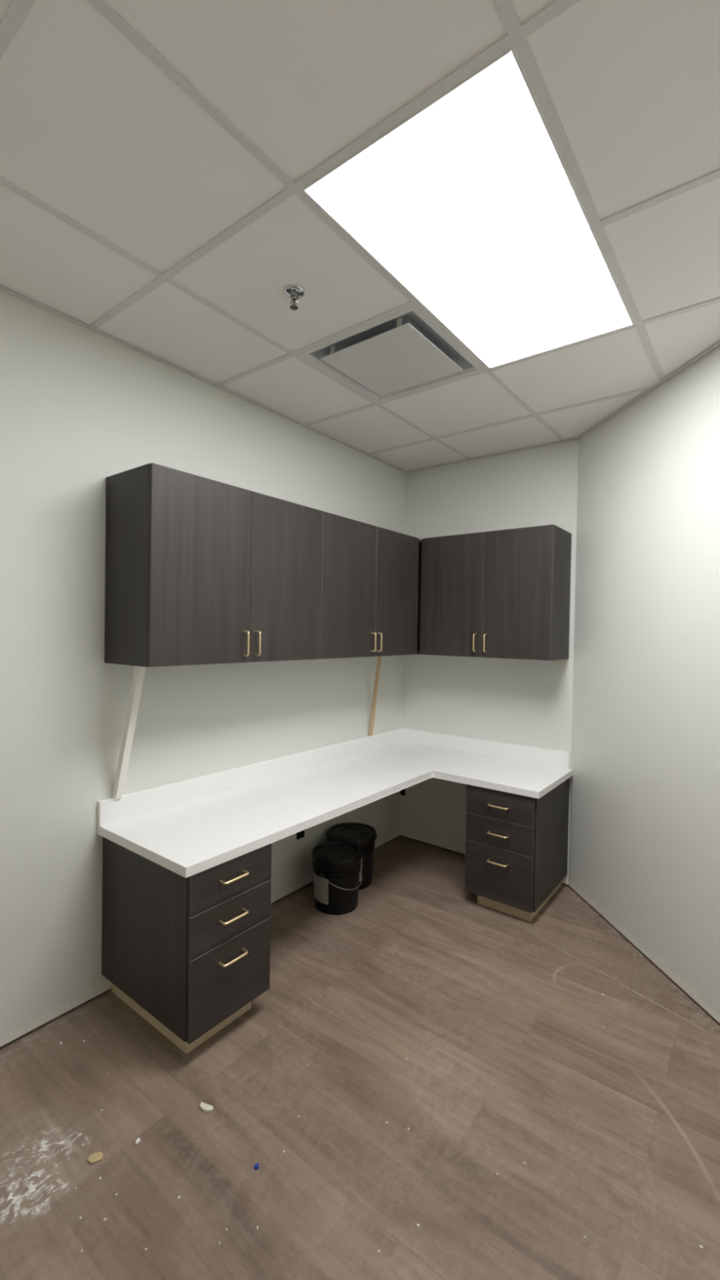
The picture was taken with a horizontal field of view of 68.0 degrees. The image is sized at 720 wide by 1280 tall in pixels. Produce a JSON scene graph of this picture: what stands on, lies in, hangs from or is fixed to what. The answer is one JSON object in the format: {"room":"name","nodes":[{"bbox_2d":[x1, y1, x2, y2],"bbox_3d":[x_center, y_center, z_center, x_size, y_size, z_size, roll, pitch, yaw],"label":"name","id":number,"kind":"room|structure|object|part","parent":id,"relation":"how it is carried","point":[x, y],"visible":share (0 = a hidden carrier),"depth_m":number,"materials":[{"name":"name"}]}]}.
{"room":"office","nodes":[
{"label":"office","id":0,"kind":"room"},
{"bbox_2d":[0,289,406,1047],"bbox_3d":[-0.971,0.092,2.372,0.100,2.742,4.100,2,1,38],"label":"wall","id":1,"kind":"structure","parent":0,"point":[80,407],"depth_m":2.15,"materials":[{"name":"paint"}]},
{"bbox_2d":[104,462,322,666],"bbox_3d":[-0.605,-0.282,2.442,0.374,0.757,0.946,2,1,38],"label":"upper cabinet","id":2,"kind":"object","parent":1,"relation":"attached to","point":[199,570],"visible":1,"depth_m":2.17,"materials":[{"name":"laminate"}]},
{"bbox_3d":[-0.634,-0.278,2.171,0.019,0.755,0.480,2,1,38],"label":"door","id":3,"kind":"part","parent":2,"relation":"part of","materials":[{"name":"laminate"}]},
{"bbox_3d":[-0.494,0.015,2.320,0.034,0.112,0.009,2,1,38],"label":"handle","id":4,"kind":"part","parent":2,"relation":"part of","materials":[{"name":"gold metal"}]},
{"bbox_3d":[-0.453,0.015,2.373,0.034,0.112,0.009,2,1,38],"label":"handle","id":5,"kind":"part","parent":2,"relation":"part of","materials":[{"name":"gold metal"}]},
{"bbox_3d":[-0.345,-0.279,2.547,0.019,0.755,0.462,2,1,38],"label":"door","id":6,"kind":"part","parent":2,"relation":"part of","materials":[{"name":"laminate"}]},
{"bbox_2d":[97,727,404,826],"bbox_3d":[-0.373,0.704,3.071,0.020,0.099,2.264,2,1,38],"label":"backsplash","id":7,"kind":"structure","parent":1,"relation":"attached to","point":[111,810],"depth_m":2.68,"materials":[{"name":"white laminate"}]},
{"bbox_2d":[296,830,304,839],"bbox_3d":[-0.348,1.112,3.130,0.008,0.100,0.058,2,1,38],"label":"outlet box","id":8,"kind":"object","parent":1,"relation":"attached to","point":[300,834],"visible":0.41,"depth_m":3.13,"materials":[{"name":"black plastic"}]},
{"bbox_2d":[320,511,422,658],"bbox_3d":[0.080,-0.285,3.331,0.374,0.757,1.293,2,1,38],"label":"upper cabinet","id":9,"kind":"object","parent":1,"relation":"attached to","point":[371,575],"visible":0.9,"depth_m":3.04,"materials":[{"name":"laminate"}]},
{"bbox_3d":[-0.058,-0.281,2.918,0.019,0.755,0.470,2,1,38],"label":"door","id":10,"kind":"part","parent":9,"relation":"part of","materials":[{"name":"laminate"}]},
{"bbox_3d":[0.078,0.012,3.062,0.034,0.112,0.009,2,1,38],"label":"handle","id":11,"kind":"part","parent":9,"relation":"part of","materials":[{"name":"gold metal"}]},
{"bbox_3d":[0.115,0.012,3.109,0.034,0.112,0.009,2,1,38],"label":"handle","id":12,"kind":"part","parent":9,"relation":"part of","materials":[{"name":"gold metal"}]},
{"bbox_3d":[0.228,-0.282,3.289,0.019,0.755,0.461,2,1,38],"label":"door","id":13,"kind":"part","parent":9,"relation":"part of","materials":[{"name":"laminate"}]},
{"bbox_2d":[0,835,719,1279],"bbox_3d":[0.230,1.542,1.452,3.193,0.060,4.300,2,1,38],"label":"floor","id":14,"kind":"structure","parent":0,"point":[512,1060],"depth_m":1.69,"materials":[{"name":"plastic"}]},
{"bbox_2d":[87,1151,102,1164],"bbox_3d":[-0.762,1.490,1.537,0.040,0.009,0.032,1,1,-17],"label":"chip","id":15,"kind":"object","parent":14,"relation":"on","point":[97,1157],"visible":1,"depth_m":1.53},
{"bbox_2d":[135,1137,140,1144],"bbox_3d":[-0.660,1.490,1.587,0.010,0.010,0.015,1,1,11],"label":"crumb","id":16,"kind":"object","parent":14,"relation":"on","point":[138,1140],"visible":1,"depth_m":1.59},
{"bbox_2d":[101,836,271,1053],"bbox_3d":[-0.697,1.143,2.159,0.641,0.684,0.378,2,1,38],"label":"base cabinet","id":17,"kind":"object","parent":14,"relation":"on","point":[190,955],"visible":0.91,"depth_m":1.98,"materials":[{"name":"laminate"}]},
{"bbox_3d":[-0.480,1.251,1.993,0.019,0.290,0.374,2,1,38],"label":"drawer","id":18,"kind":"part","parent":17,"relation":"part of","materials":[{"name":"laminate"}]},
{"bbox_3d":[-0.476,1.029,1.989,0.019,0.149,0.374,2,1,38],"label":"drawer","id":19,"kind":"part","parent":17,"relation":"part of","materials":[{"name":"laminate"}]},
{"bbox_3d":[-0.473,0.881,1.987,0.019,0.140,0.374,2,1,38],"label":"drawer","id":20,"kind":"part","parent":17,"relation":"part of","materials":[{"name":"laminate"}]},
{"bbox_3d":[-0.463,1.172,1.967,0.034,0.010,0.118,2,1,38],"label":"handle","id":21,"kind":"part","parent":17,"relation":"part of","materials":[{"name":"gold metal"}]},
{"bbox_3d":[-0.461,1.019,1.964,0.034,0.010,0.118,2,1,38],"label":"handle","id":22,"kind":"part","parent":17,"relation":"part of","materials":[{"name":"gold metal"}]},
{"bbox_3d":[-0.458,0.873,1.962,0.034,0.010,0.118,2,1,38],"label":"handle","id":23,"kind":"part","parent":17,"relation":"part of","materials":[{"name":"gold metal"}]},
{"bbox_2d":[97,727,572,878],"bbox_3d":[0.108,0.737,2.700,1.236,0.136,2.264,2,1,38],"label":"countertop","id":24,"kind":"structure","parent":17,"relation":"on","point":[190,827],"depth_m":2.67,"materials":[{"name":"white laminate"}]},
{"bbox_2d":[111,666,146,798],"bbox_3d":[-0.941,0.378,2.172,0.205,0.563,0.032,2,1,38],"label":"prop","id":25,"kind":"object","parent":24,"relation":"on","point":[139,672],"visible":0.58,"depth_m":2.16,"materials":[{"name":"white paint"}]},
{"bbox_2d":[368,656,382,735],"bbox_3d":[0.102,0.371,3.589,0.025,0.563,0.131,0,1,-30],"label":"prop","id":26,"kind":"object","parent":24,"relation":"on","point":[379,659],"visible":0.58,"depth_m":3.58,"materials":[{"name":"brown wood"}]},
{"bbox_2d":[200,1102,213,1113],"bbox_3d":[-0.490,1.488,1.701,0.054,0.015,0.022,1,1,23],"label":"paper scrap","id":27,"kind":"object","parent":14,"relation":"on","point":[206,1108],"visible":1,"depth_m":1.70,"materials":[{"name":"white paper"}]},
{"bbox_2d":[253,1163,258,1169],"bbox_3d":[-0.294,1.496,1.518,0.013,0.011,0.010,0,1,-35],"label":"bit","id":28,"kind":"object","parent":14,"relation":"on","point":[256,1166],"visible":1,"depth_m":1.51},
{"bbox_2d":[311,841,362,915],"bbox_3d":[-0.130,1.330,2.991,0.287,0.300,0.290,2,1,38],"label":"bucket","id":29,"kind":"object","parent":14,"relation":"on","point":[336,865],"visible":1,"depth_m":2.89,"materials":[{"name":"black plastic"}]},
{"bbox_3d":[-0.129,1.198,2.989,0.284,0.037,0.284,2,1,38],"label":"lid","id":30,"kind":"part","parent":29,"relation":"part of","materials":[{"name":"black plastic"}]},
{"bbox_2d":[327,822,377,889],"bbox_3d":[-0.051,1.322,3.272,0.304,0.309,0.304,2,1,38],"label":"bucket","id":31,"kind":"object","parent":14,"relation":"on","point":[363,836],"visible":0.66,"depth_m":3.20,"materials":[{"name":"black plastic"}]},
{"bbox_3d":[-0.049,1.187,3.270,0.304,0.037,0.304,2,1,38],"label":"lid","id":32,"kind":"part","parent":31,"relation":"part of","materials":[{"name":"black plastic"}]},
{"bbox_2d":[464,777,569,921],"bbox_3d":[0.919,1.154,3.112,0.391,0.684,0.624,2,1,38],"label":"base cabinet","id":33,"kind":"object","parent":14,"relation":"on","point":[517,846],"visible":0.96,"depth_m":2.91,"materials":[{"name":"laminate"}]},
{"bbox_3d":[0.739,1.203,2.879,0.118,0.010,0.034,2,1,38],"label":"handle","id":34,"kind":"part","parent":33,"relation":"part of","materials":[{"name":"gold metal"}]},
{"bbox_3d":[0.741,1.049,2.877,0.118,0.010,0.034,2,1,38],"label":"handle","id":35,"kind":"part","parent":33,"relation":"part of","materials":[{"name":"gold metal"}]},
{"bbox_3d":[0.744,0.896,2.874,0.118,0.010,0.034,2,1,38],"label":"handle","id":36,"kind":"part","parent":33,"relation":"part of","materials":[{"name":"gold metal"}]},
{"bbox_3d":[0.751,1.275,2.905,0.382,0.292,0.019,2,1,38],"label":"drawer","id":37,"kind":"part","parent":33,"relation":"part of","materials":[{"name":"laminate"}]},
{"bbox_3d":[0.754,1.050,2.901,0.382,0.152,0.019,2,1,38],"label":"drawer","id":38,"kind":"part","parent":33,"relation":"part of","materials":[{"name":"laminate"}]},
{"bbox_3d":[0.757,0.894,2.898,0.382,0.155,0.019,2,1,38],"label":"drawer","id":39,"kind":"part","parent":33,"relation":"part of","materials":[{"name":"laminate"}]},
{"bbox_2d":[528,930,719,1039],"bbox_3d":[1.192,1.513,2.284,0.006,0.002,1.153,0,1,-35],"label":"string","id":40,"kind":"object","parent":14,"relation":"on","point":[528,931],"visible":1,"depth_m":2.31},
{"bbox_2d":[0,0,719,472],"bbox_3d":[0.276,-1.202,1.405,2.993,0.021,4.100,2,1,38],"label":"ceiling","id":41,"kind":"structure","parent":0,"point":[157,157],"depth_m":1.38,"materials":[{"name":"tile"}]},
{"bbox_2d":[283,284,304,310],"bbox_3d":[-0.230,-1.185,1.859,0.074,0.057,0.074,2,1,38],"label":"sprinkler head","id":42,"kind":"object","parent":41,"relation":"attached to","point":[295,292],"visible":1,"depth_m":1.85},
{"bbox_2d":[297,306,484,403],"bbox_3d":[0.143,-1.229,2.331,0.585,0.056,0.585,2,1,38],"label":"ceiling vent","id":43,"kind":"object","parent":41,"relation":"in","point":[402,353],"visible":1,"depth_m":2.29,"materials":[{"name":"white metal"}]},
{"bbox_2d":[302,46,634,368],"bbox_3d":[0.440,-1.219,1.717,0.585,0.052,1.194,2,1,38],"label":"ceiling light","id":44,"kind":"object","parent":41,"relation":"attached to","point":[471,202],"visible":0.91,"depth_m":1.52,"materials":[{"name":"white plastic"}]},
{"bbox_2d":[400,439,578,884],"bbox_3d":[0.834,0.101,3.632,1.221,2.742,0.100,2,1,38],"label":"wall","id":45,"kind":"structure","parent":0,"point":[517,701],"depth_m":3.58,"materials":[{"name":"paint"}]},
{"bbox_2d":[400,788,404,795],"bbox_3d":[0.318,1.103,3.965,0.036,0.100,0.008,2,1,38],"label":"outlet box","id":46,"kind":"object","parent":45,"relation":"attached to","point":[402,792],"visible":0.49,"depth_m":3.96,"materials":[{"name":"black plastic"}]},
{"bbox_2d":[401,835,568,885],"bbox_3d":[0.810,1.478,3.653,1.221,0.013,0.060,2,1,38],"label":"trim","id":47,"kind":"structure","parent":45,"relation":"attached to","point":[402,836],"depth_m":3.81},
{"bbox_2d":[402,728,569,768],"bbox_3d":[0.793,0.714,3.589,1.195,0.099,0.020,2,1,38],"label":"backsplash","id":48,"kind":"structure","parent":45,"relation":"attached to","point":[557,758],"depth_m":3.53,"materials":[{"name":"white laminate"}]},
{"bbox_2d":[419,524,571,660],"bbox_3d":[0.820,-0.273,3.341,0.852,0.757,0.374,2,1,38],"label":"upper cabinet","id":49,"kind":"object","parent":45,"relation":"attached to","point":[500,593],"visible":1,"depth_m":3.17,"materials":[{"name":"laminate"}]},
{"bbox_3d":[0.577,-0.277,3.348,0.420,0.755,0.019,2,1,38],"label":"door","id":50,"kind":"part","parent":49,"relation":"part of","materials":[{"name":"laminate"}]},
{"bbox_3d":[0.692,0.015,3.227,0.009,0.112,0.034,2,1,38],"label":"handle","id":51,"kind":"part","parent":49,"relation":"part of","materials":[{"name":"gold metal"}]},
{"bbox_3d":[0.746,0.017,3.185,0.009,0.112,0.034,2,1,38],"label":"handle","id":52,"kind":"part","parent":49,"relation":"part of","materials":[{"name":"gold metal"}]},
{"bbox_3d":[0.908,-0.268,3.093,0.410,0.755,0.019,2,1,38],"label":"door","id":53,"kind":"part","parent":49,"relation":"part of","materials":[{"name":"laminate"}]},
{"bbox_2d":[568,345,719,1022],"bbox_3d":[1.500,0.140,1.987,0.100,2.742,2.500,1,1,-8],"label":"wall","id":54,"kind":"structure","parent":0,"point":[644,835],"depth_m":2.51,"materials":[{"name":"paint"}]}
]}

